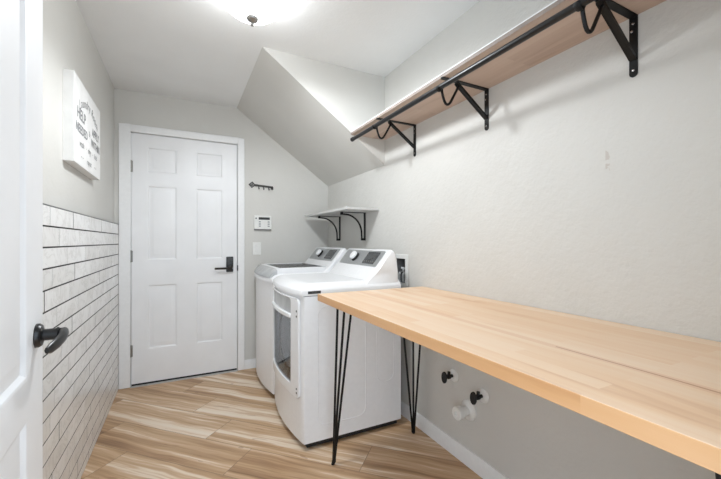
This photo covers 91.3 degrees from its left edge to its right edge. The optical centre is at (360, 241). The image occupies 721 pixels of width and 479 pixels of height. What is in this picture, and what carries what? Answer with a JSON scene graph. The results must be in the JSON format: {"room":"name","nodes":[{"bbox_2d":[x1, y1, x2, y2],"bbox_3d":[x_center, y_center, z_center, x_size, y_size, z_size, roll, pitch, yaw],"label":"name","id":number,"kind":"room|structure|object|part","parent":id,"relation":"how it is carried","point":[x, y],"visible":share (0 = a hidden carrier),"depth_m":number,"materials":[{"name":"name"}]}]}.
{"room":"laundry room","nodes":[
{"label":"laundry room","id":0,"kind":"room"},
{"bbox_2d":[0,0,68,478],"bbox_3d":[-0.519,0.142,0.446,0.137,2.033,0.825,0,0,-32],"label":"door","id":1,"kind":"structure","parent":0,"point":[23,333],"depth_m":0.69,"materials":[{"name":"white paint"}]},
{"bbox_3d":[-0.692,0.203,0.761,0.012,0.051,0.051,0,0,-31],"label":"handle","id":2,"kind":"part","parent":1,"relation":"part of","materials":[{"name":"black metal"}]},
{"bbox_3d":[-0.646,0.206,0.737,0.046,0.035,0.118,0,0,-31],"label":"lever","id":3,"kind":"part","parent":1,"relation":"part of","materials":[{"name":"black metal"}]},
{"bbox_2d":[43,0,113,222],"bbox_3d":[-1.249,-0.021,1.307,0.100,2.383,3.464,0,0,-27],"label":"wall","id":4,"kind":"structure","parent":0,"point":[68,42],"depth_m":1.70,"materials":[{"name":"grey paint"}]},
{"bbox_2d":[43,204,118,478],"bbox_3d":[-1.196,0.519,1.345,0.030,1.304,3.243,0,0,-27],"label":"wall tile","id":5,"kind":"structure","parent":4,"relation":"attached to","point":[81,252],"depth_m":1.67,"materials":[{"name":"grey tile"}]},
{"bbox_2d":[43,203,118,224],"bbox_3d":[-1.195,-0.135,1.345,0.030,0.004,3.243,0,0,-27],"label":"trim","id":6,"kind":"structure","parent":4,"relation":"attached to","point":[43,203],"depth_m":1.64,"materials":[{"name":"grey plastic"}]},
{"bbox_2d":[63,68,99,179],"bbox_3d":[-1.437,-0.567,1.832,0.042,0.409,0.570,0,0,-27],"label":"wall sign","id":7,"kind":"object","parent":4,"relation":"attached to","point":[81,116],"visible":1,"depth_m":1.69,"materials":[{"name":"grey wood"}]},
{"bbox_2d":[114,88,327,359],"bbox_3d":[-1.162,-0.021,3.240,1.810,2.383,0.100,0,0,-27],"label":"wall","id":8,"kind":"structure","parent":0,"point":[296,193],"depth_m":3.27,"materials":[{"name":"grey paint"}]},
{"bbox_2d":[119,123,243,388],"bbox_3d":[-1.511,0.116,3.052,0.956,2.111,0.118,0,0,-27],"label":"trim","id":9,"kind":"structure","parent":8,"relation":"attached to","point":[125,130],"depth_m":2.81,"materials":[{"name":"white paint"}]},
{"bbox_2d":[130,133,237,387],"bbox_3d":[-1.486,0.148,3.023,0.827,2.045,0.131,0,0,-27],"label":"door","id":10,"kind":"structure","parent":8,"relation":"in","point":[184,267],"depth_m":3.00,"materials":[{"name":"white paint"}]},
{"bbox_3d":[-1.208,0.239,3.113,0.151,0.042,0.039,0,0,-27],"label":"lever","id":11,"kind":"part","parent":10,"relation":"part of","materials":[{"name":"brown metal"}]},
{"bbox_2d":[244,358,255,368],"bbox_3d":[-0.703,1.129,3.410,0.810,0.083,0.014,0,0,-27],"label":"baseboard","id":12,"kind":"structure","parent":8,"relation":"attached to","point":[249,363],"depth_m":3.24,"materials":[{"name":"white paint"}]},
{"bbox_2d":[253,242,260,254],"bbox_3d":[-0.964,0.067,3.279,0.075,0.118,0.010,0,0,-27],"label":"light switch","id":13,"kind":"object","parent":8,"relation":"attached to","point":[256,245],"visible":1,"depth_m":3.28,"materials":[{"name":"white plastic"}]},
{"bbox_2d":[249,182,272,189],"bbox_3d":[-0.924,-0.515,3.284,0.227,0.077,0.036,0,0,-27],"label":"hook rail","id":14,"kind":"object","parent":8,"relation":"attached to","point":[251,185],"visible":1,"depth_m":3.29,"materials":[{"name":"metal"}]},
{"bbox_2d":[254,215,270,229],"bbox_3d":[-0.914,-0.172,3.294,0.159,0.135,0.028,0,0,-27],"label":"alarm keypad","id":15,"kind":"object","parent":8,"relation":"attached to","point":[260,222],"visible":1,"depth_m":3.28,"materials":[{"name":"white plastic"}]},
{"bbox_2d":[76,0,479,107],"bbox_3d":[-0.398,-1.262,1.741,2.010,0.100,3.464,0,0,-27],"label":"ceiling","id":16,"kind":"structure","parent":0,"point":[193,50],"depth_m":2.08,"materials":[{"name":"white paint"}]},
{"bbox_2d":[222,0,284,26],"bbox_3d":[-0.514,-1.117,1.676,0.320,0.190,0.320,0,0,-27],"label":"ceiling light","id":17,"kind":"object","parent":16,"relation":"attached to","point":[252,12],"visible":1,"depth_m":1.65,"materials":[{"name":"white glass"}]},
{"bbox_2d":[81,368,482,478],"bbox_3d":[-0.103,1.201,1.162,2.010,0.060,4.764,0,0,-27],"label":"floor","id":18,"kind":"structure","parent":0,"point":[230,425],"depth_m":2.04,"materials":[{"name":"brown wood"}]},
{"bbox_2d":[254,247,346,394],"bbox_3d":[-0.534,0.613,3.040,0.690,1.117,0.690,0,0,-27],"label":"washer","id":19,"kind":"object","parent":18,"relation":"on","point":[322,259],"visible":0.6,"depth_m":2.80,"materials":[{"name":"white metal"}]},
{"bbox_3d":[-0.533,0.274,3.040,0.688,0.062,0.686,0,0,-27],"label":"panel","id":20,"kind":"part","parent":19,"relation":"part of","materials":[{"name":"white metal"}]},
{"bbox_3d":[-0.584,0.210,3.014,0.366,0.006,0.570,0,0,-27],"label":"lid glass","id":21,"kind":"part","parent":19,"relation":"part of","materials":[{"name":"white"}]},
{"bbox_3d":[-0.588,0.226,3.013,0.410,0.046,0.618,0,0,-27],"label":"lid","id":22,"kind":"part","parent":19,"relation":"part of","materials":[{"name":"white metal"}]},
{"bbox_2d":[272,248,400,447],"bbox_3d":[-0.210,0.613,2.392,0.700,1.117,0.690,0,0,-27],"label":"dryer","id":23,"kind":"object","parent":18,"relation":"on","point":[304,327],"visible":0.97,"depth_m":2.10,"materials":[{"name":"white metal"}]},
{"bbox_3d":[-0.491,0.609,2.240,0.042,0.568,0.596,0,0,-27],"label":"door","id":24,"kind":"part","parent":23,"relation":"part of","materials":[{"name":"white metal"}]},
{"bbox_3d":[-0.205,0.272,2.395,0.688,0.066,0.686,0,0,-27],"label":"panel","id":25,"kind":"part","parent":23,"relation":"part of","materials":[{"name":"white metal"}]},
{"bbox_2d":[318,286,720,478],"bbox_3d":[0.451,0.726,1.304,0.690,0.891,1.645,0,0,-27],"label":"table","id":26,"kind":"object","parent":18,"relation":"on","point":[660,389],"visible":1,"depth_m":0.87,"materials":[{"name":"brown wood"}]},
{"bbox_3d":[-0.059,0.744,1.813,0.136,0.855,0.161,0,0,-27],"label":"hairpin leg","id":27,"kind":"part","parent":26,"relation":"part of","materials":[{"name":"black metal"}]},
{"bbox_3d":[0.299,0.744,2.064,0.142,0.855,0.154,0,0,-27],"label":"hairpin leg","id":28,"kind":"part","parent":26,"relation":"part of","materials":[{"name":"black metal"}]},
{"bbox_3d":[0.590,0.744,0.525,0.123,0.855,0.098,0,0,-27],"label":"hairpin leg","id":29,"kind":"part","parent":26,"relation":"part of","materials":[{"name":"black metal"}]},
{"bbox_2d":[237,47,384,185],"bbox_3d":[-0.472,-0.887,2.902,0.889,0.650,1.128,0,0,-27],"label":"ceiling bulkhead","id":30,"kind":"structure","parent":0,"point":[311,108],"depth_m":2.57,"materials":[{"name":"grey paint"}]},
{"bbox_2d":[328,0,720,478],"bbox_3d":[0.453,-0.021,2.175,0.100,2.383,3.464,0,0,-27],"label":"wall","id":31,"kind":"structure","parent":0,"point":[591,189],"depth_m":1.39,"materials":[{"name":"grey paint"}]},
{"bbox_2d":[305,206,378,240],"bbox_3d":[-0.200,-0.130,3.044,0.275,0.246,0.970,0,0,-27],"label":"corner shelf","id":32,"kind":"object","parent":31,"relation":"attached to","point":[343,211],"visible":1,"depth_m":2.87,"materials":[{"name":"grey paint"}]},
{"bbox_2d":[395,254,407,285],"bbox_3d":[0.310,0.194,2.422,0.086,0.210,0.166,0,0,-27],"label":"outlet box","id":33,"kind":"object","parent":31,"relation":"attached to","point":[402,260],"visible":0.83,"depth_m":2.41,"materials":[{"name":"white plastic"}]},
{"bbox_2d":[441,369,458,382],"bbox_3d":[0.482,0.739,1.926,0.074,0.072,0.072,0,0,-27],"label":"shutoff valve","id":34,"kind":"object","parent":31,"relation":"attached to","point":[452,374],"visible":1,"depth_m":1.92,"materials":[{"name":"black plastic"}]},
{"bbox_3d":[0.455,0.739,1.912,0.012,0.062,0.038,0,0,-27],"label":"valve handle","id":35,"kind":"part","parent":34,"relation":"part of","materials":[{"name":"plastic"}]},
{"bbox_2d":[401,401,508,478],"bbox_3d":[0.398,1.129,2.158,0.014,0.083,3.244,0,0,-27],"label":"baseboard","id":36,"kind":"structure","parent":31,"relation":"attached to","point":[471,460],"depth_m":1.92,"materials":[{"name":"white paint"}]},
{"bbox_2d":[452,399,475,420],"bbox_3d":[0.528,0.881,1.821,0.088,0.104,0.104,0,0,-27],"label":"pipe stub","id":37,"kind":"object","parent":31,"relation":"attached to","point":[466,410],"visible":0.99,"depth_m":1.80,"materials":[{"name":"white plastic"}]},
{"bbox_2d":[470,388,488,404],"bbox_3d":[0.579,0.767,1.736,0.074,0.072,0.072,0,0,-27],"label":"shutoff valve","id":38,"kind":"object","parent":31,"relation":"attached to","point":[481,394],"visible":1,"depth_m":1.73,"materials":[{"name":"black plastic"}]},
{"bbox_3d":[0.551,0.767,1.722,0.012,0.062,0.038,0,0,-27],"label":"valve handle","id":39,"kind":"part","parent":38,"relation":"part of","materials":[{"name":"plastic"}]},
{"bbox_2d":[350,0,665,156],"bbox_3d":[0.516,-0.655,1.594,0.314,0.221,2.092,0,0,-27],"label":"wall shelf","id":40,"kind":"object","parent":31,"relation":"attached to","point":[561,25],"visible":1,"depth_m":1.39,"materials":[{"name":"brown wood"}]}
]}

